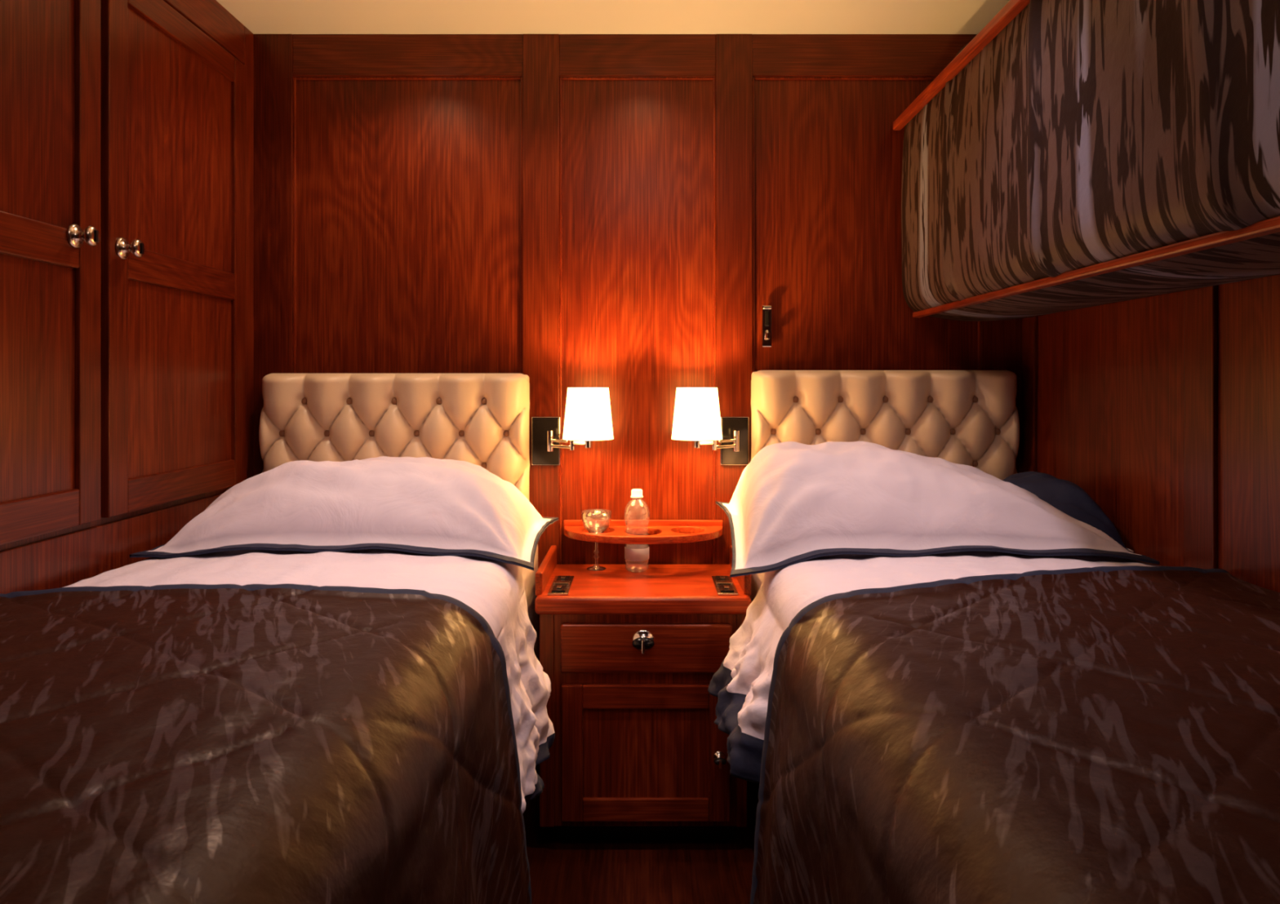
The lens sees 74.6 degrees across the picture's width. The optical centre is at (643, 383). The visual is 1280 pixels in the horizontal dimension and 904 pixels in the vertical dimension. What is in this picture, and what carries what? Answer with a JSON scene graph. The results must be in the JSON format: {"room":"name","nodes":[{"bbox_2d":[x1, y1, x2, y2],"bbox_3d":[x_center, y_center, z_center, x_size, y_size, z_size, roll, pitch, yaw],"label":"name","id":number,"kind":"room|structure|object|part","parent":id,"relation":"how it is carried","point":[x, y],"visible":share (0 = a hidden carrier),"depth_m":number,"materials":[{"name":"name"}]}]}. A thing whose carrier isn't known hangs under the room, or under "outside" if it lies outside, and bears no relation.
{"room":"ship cabin","nodes":[
{"label":"ship cabin","id":0,"kind":"room"},
{"bbox_2d":[0,0,253,594],"bbox_3d":[-1.189,0.070,0.950,0.062,2.220,3.100,0,0,0],"label":"wall","id":1,"kind":"structure","parent":0,"point":[64,557],"depth_m":1.96,"materials":[{"name":"brown wood"}]},
{"bbox_2d":[0,0,101,545],"bbox_3d":[-1.137,-0.315,1.462,0.065,1.210,0.645,0,0,0],"label":"door","id":2,"kind":"structure","parent":1,"relation":"attached to","point":[51,50],"depth_m":1.64,"materials":[{"name":"brown wood"}]},
{"bbox_3d":[-1.128,-0.298,1.700,0.044,0.048,0.048,0,0,0],"label":"knob","id":3,"kind":"part","parent":2,"relation":"part of","materials":[{"name":"brown metal"}]},
{"bbox_2d":[101,0,246,518],"bbox_3d":[-1.137,-0.315,2.124,0.065,1.210,0.628,0,0,0],"label":"door","id":4,"kind":"structure","parent":1,"relation":"attached to","point":[174,100],"depth_m":2.04,"materials":[{"name":"brown wood"}]},
{"bbox_3d":[-1.128,-0.298,1.855,0.044,0.048,0.048,0,0,0],"label":"knob","id":5,"kind":"part","parent":4,"relation":"part of","materials":[{"name":"brown metal"}]},
{"bbox_2d":[63,544,555,813],"bbox_3d":[-0.660,0.600,1.873,0.922,0.454,1.067,0,0,0],"label":"sheet","id":6,"kind":"object","parent":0,"point":[503,593],"depth_m":1.72,"materials":[{"name":"white fabric"}]},
{"bbox_2d":[216,0,1009,35],"bbox_3d":[-0.018,-1.065,0.955,2.405,0.050,3.210,0,0,0],"label":"ceiling","id":7,"kind":"structure","parent":0,"point":[292,17],"depth_m":2.38,"materials":[{"name":"white paint"}]},
{"bbox_2d":[253,34,1022,776],"bbox_3d":[-0.018,0.070,2.530,2.405,2.220,0.060,0,0,0],"label":"wall","id":8,"kind":"structure","parent":0,"point":[622,214],"depth_m":2.51,"materials":[{"name":"brown wood"}]},
{"bbox_2d":[258,373,529,500],"bbox_3d":[-0.727,0.425,2.455,0.783,0.910,0.086,0,0,0],"label":"headboard","id":9,"kind":"object","parent":8,"relation":"attached to","point":[480,420],"visible":0.42,"depth_m":2.43,"materials":[{"name":"beige leather"}]},
{"bbox_2d":[531,387,613,465],"bbox_3d":[-0.196,0.128,2.413,0.142,0.231,0.292,0,0,-33],"label":"wall sconce","id":10,"kind":"object","parent":8,"relation":"attached to","point":[588,415],"visible":1,"depth_m":2.31,"materials":[{"name":"white metal"}]},
{"bbox_3d":[-0.289,0.171,2.491,0.080,0.138,0.015,0,0,0],"label":"plate","id":11,"kind":"part","parent":10,"relation":"part of","materials":[{"name":"metal"}]},
{"bbox_3d":[-0.224,0.152,2.402,0.053,0.088,0.189,0,0,-42],"label":"swing arm","id":12,"kind":"part","parent":10,"relation":"part of","materials":[{"name":"silver metal"}]},
{"bbox_3d":[-0.154,0.084,2.350,0.142,0.143,0.142,0,0,0],"label":"lamp shade","id":13,"kind":"part","parent":10,"relation":"part of","materials":[{"name":"beige fabric"}]},
{"bbox_2d":[563,520,723,544],"bbox_3d":[0.000,0.423,2.405,0.472,0.037,0.189,0,0,0],"label":"shelf","id":14,"kind":"object","parent":8,"relation":"attached to","point":[664,531],"visible":0.99,"depth_m":2.45,"materials":[{"name":"brown wood"}]},
{"bbox_3d":[0.000,0.416,2.494,0.472,0.023,0.011,0,0,0],"label":"rail","id":15,"kind":"part","parent":14,"relation":"part of","materials":[{"name":"brown wood"}]},
{"bbox_2d":[671,387,748,465],"bbox_3d":[0.186,0.128,2.410,0.144,0.231,0.281,0,0,30],"label":"wall sconce","id":16,"kind":"object","parent":8,"relation":"attached to","point":[696,417],"visible":1,"depth_m":2.31,"materials":[{"name":"white metal"}]},
{"bbox_3d":[0.150,0.084,2.350,0.142,0.143,0.142,0,0,0],"label":"lamp shade","id":17,"kind":"part","parent":16,"relation":"part of","materials":[{"name":"beige fabric"}]},
{"bbox_3d":[0.222,0.152,2.402,0.053,0.088,0.192,0,0,43],"label":"swing arm","id":18,"kind":"part","parent":16,"relation":"part of","materials":[{"name":"silver metal"}]},
{"bbox_3d":[0.271,0.171,2.491,0.080,0.138,0.015,0,0,0],"label":"plate","id":19,"kind":"part","parent":16,"relation":"part of","materials":[{"name":"metal"}]},
{"bbox_2d":[762,305,771,346],"bbox_3d":[0.367,-0.170,2.484,0.028,0.124,0.031,0,0,0],"label":"coat hook","id":20,"kind":"object","parent":8,"relation":"attached to","point":[766,309],"visible":1,"depth_m":2.49,"materials":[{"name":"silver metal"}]},
{"bbox_2d":[751,370,1019,480],"bbox_3d":[0.707,0.420,2.455,0.778,0.919,0.086,0,0,0],"label":"headboard","id":21,"kind":"object","parent":8,"relation":"attached to","point":[970,418],"visible":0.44,"depth_m":2.43,"materials":[{"name":"beige leather"}]},
{"bbox_2d":[522,781,759,903],"bbox_3d":[-0.018,1.205,0.955,2.405,0.050,3.210,0,0,0],"label":"floor","id":22,"kind":"structure","parent":0,"point":[562,871],"depth_m":2.05,"materials":[{"name":"brown wood"}]},
{"bbox_2d":[534,545,751,839],"bbox_3d":[0.000,0.830,2.281,0.548,0.700,0.434,0,0,0],"label":"nightstand","id":23,"kind":"object","parent":22,"relation":"on","point":[630,660],"visible":0.96,"depth_m":2.12,"materials":[{"name":"brown wood"}]},
{"bbox_2d":[580,510,612,571],"bbox_3d":[-0.135,0.452,2.422,0.090,0.166,0.090,0,0,0],"label":"wine glass","id":24,"kind":"object","parent":23,"relation":"on","point":[608,514],"visible":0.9,"depth_m":2.41,"materials":[{"name":"clear glass"}]},
{"bbox_2d":[623,488,649,573],"bbox_3d":[-0.018,0.418,2.400,0.074,0.232,0.074,0,0,0],"label":"water bottle","id":25,"kind":"object","parent":23,"relation":"on","point":[635,553],"visible":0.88,"depth_m":2.38,"materials":[{"name":"clear plastic"}]},
{"bbox_3d":[0.000,0.643,2.079,0.055,0.030,0.021,0,0,0],"label":"pull knob","id":26,"kind":"part","parent":23,"relation":"part of","materials":[{"name":"silver metal"}]},
{"bbox_3d":[0.006,0.930,2.121,0.317,0.226,0.008,0,0,0],"label":"door panel","id":27,"kind":"part","parent":23,"relation":"part of","materials":[{"name":"brown wood"}]},
{"bbox_3d":[0.006,0.929,2.116,0.423,0.342,0.018,0,0,0],"label":"door frame","id":28,"kind":"part","parent":23,"relation":"part of","materials":[{"name":"brown wood"}]},
{"bbox_3d":[0.007,0.666,2.116,0.430,0.123,0.018,0,0,0],"label":"drawer","id":29,"kind":"part","parent":23,"relation":"part of","materials":[{"name":"brown wood"}]},
{"bbox_3d":[0.190,0.935,2.079,0.030,0.017,0.021,0,0,0],"label":"pull knob","id":30,"kind":"part","parent":23,"relation":"part of","materials":[{"name":"silver metal"}]},
{"bbox_3d":[-0.718,0.796,1.435,0.805,0.768,1.930,0,0,0],"label":"bed","id":31,"kind":"object","parent":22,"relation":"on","visible":0},
{"bbox_2d":[0,583,531,903],"bbox_3d":[-0.654,0.718,0.907,0.940,0.749,1.118,0,0,0],"label":"bedspread","id":32,"kind":"object","parent":31,"relation":"on","point":[286,744],"visible":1,"depth_m":0.93,"materials":[{"name":"brown fabric"}]},
{"bbox_2d":[128,456,558,570],"bbox_3d":[-0.690,0.302,2.130,0.896,0.227,0.536,0,0,0],"label":"pillow","id":33,"kind":"object","parent":31,"relation":"on","point":[422,505],"visible":1,"depth_m":1.95,"materials":[{"name":"white fabric"}]},
{"bbox_3d":[0.718,0.796,1.435,0.805,0.768,1.930,0,0,0],"label":"bed","id":34,"kind":"object","parent":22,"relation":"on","visible":0},
{"bbox_2d":[707,551,1160,784],"bbox_3d":[0.634,0.547,1.873,0.973,0.343,1.067,0,0,0],"label":"sheet","id":35,"kind":"object","parent":34,"relation":"on","point":[741,685],"visible":0.32,"depth_m":1.73,"materials":[{"name":"white fabric"}]},
{"bbox_2d":[1002,471,1133,552],"bbox_3d":[0.770,0.309,2.155,0.700,0.160,0.470,0,0,0],"label":"pillow","id":36,"kind":"object","parent":35,"relation":"on","point":[1066,496],"visible":0.06,"depth_m":2.00,"materials":[{"name":"blue fabric"}]},
{"bbox_2d":[715,441,1159,577],"bbox_3d":[0.660,0.286,2.105,0.940,0.277,0.584,0,0,0],"label":"pillow","id":37,"kind":"object","parent":34,"relation":"on","point":[793,503],"visible":1,"depth_m":1.92,"materials":[{"name":"white fabric"}]},
{"bbox_2d":[750,565,1279,903],"bbox_3d":[0.650,0.717,1.004,0.947,0.750,1.311,0,0,0],"label":"bedspread","id":38,"kind":"object","parent":34,"relation":"on","point":[1100,735],"visible":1,"depth_m":0.94,"materials":[{"name":"brown fabric"}]},
{"bbox_2d":[1022,274,1279,592],"bbox_3d":[1.155,0.070,0.950,0.060,2.220,3.100,0,0,0],"label":"wall","id":39,"kind":"structure","parent":0,"point":[1164,410],"depth_m":1.80,"materials":[{"name":"brown wood"}]},
{"bbox_2d":[893,0,1279,321],"bbox_3d":[0.932,-0.531,1.442,0.385,0.699,2.107,0,0,0],"label":"bunk","id":40,"kind":"object","parent":39,"relation":"attached to","point":[1072,154],"visible":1,"depth_m":1.45,"materials":[{"name":"brown fabric"}]},
{"bbox_3d":[0.752,-0.763,1.448,0.024,0.026,2.095,0,0,0],"label":"rail","id":41,"kind":"part","parent":40,"relation":"part of","materials":[{"name":"brown wood"}]},
{"bbox_3d":[0.802,-0.201,1.435,0.024,0.016,2.070,0,0,0],"label":"rail","id":42,"kind":"part","parent":40,"relation":"part of","materials":[{"name":"brown wood"}]}
]}

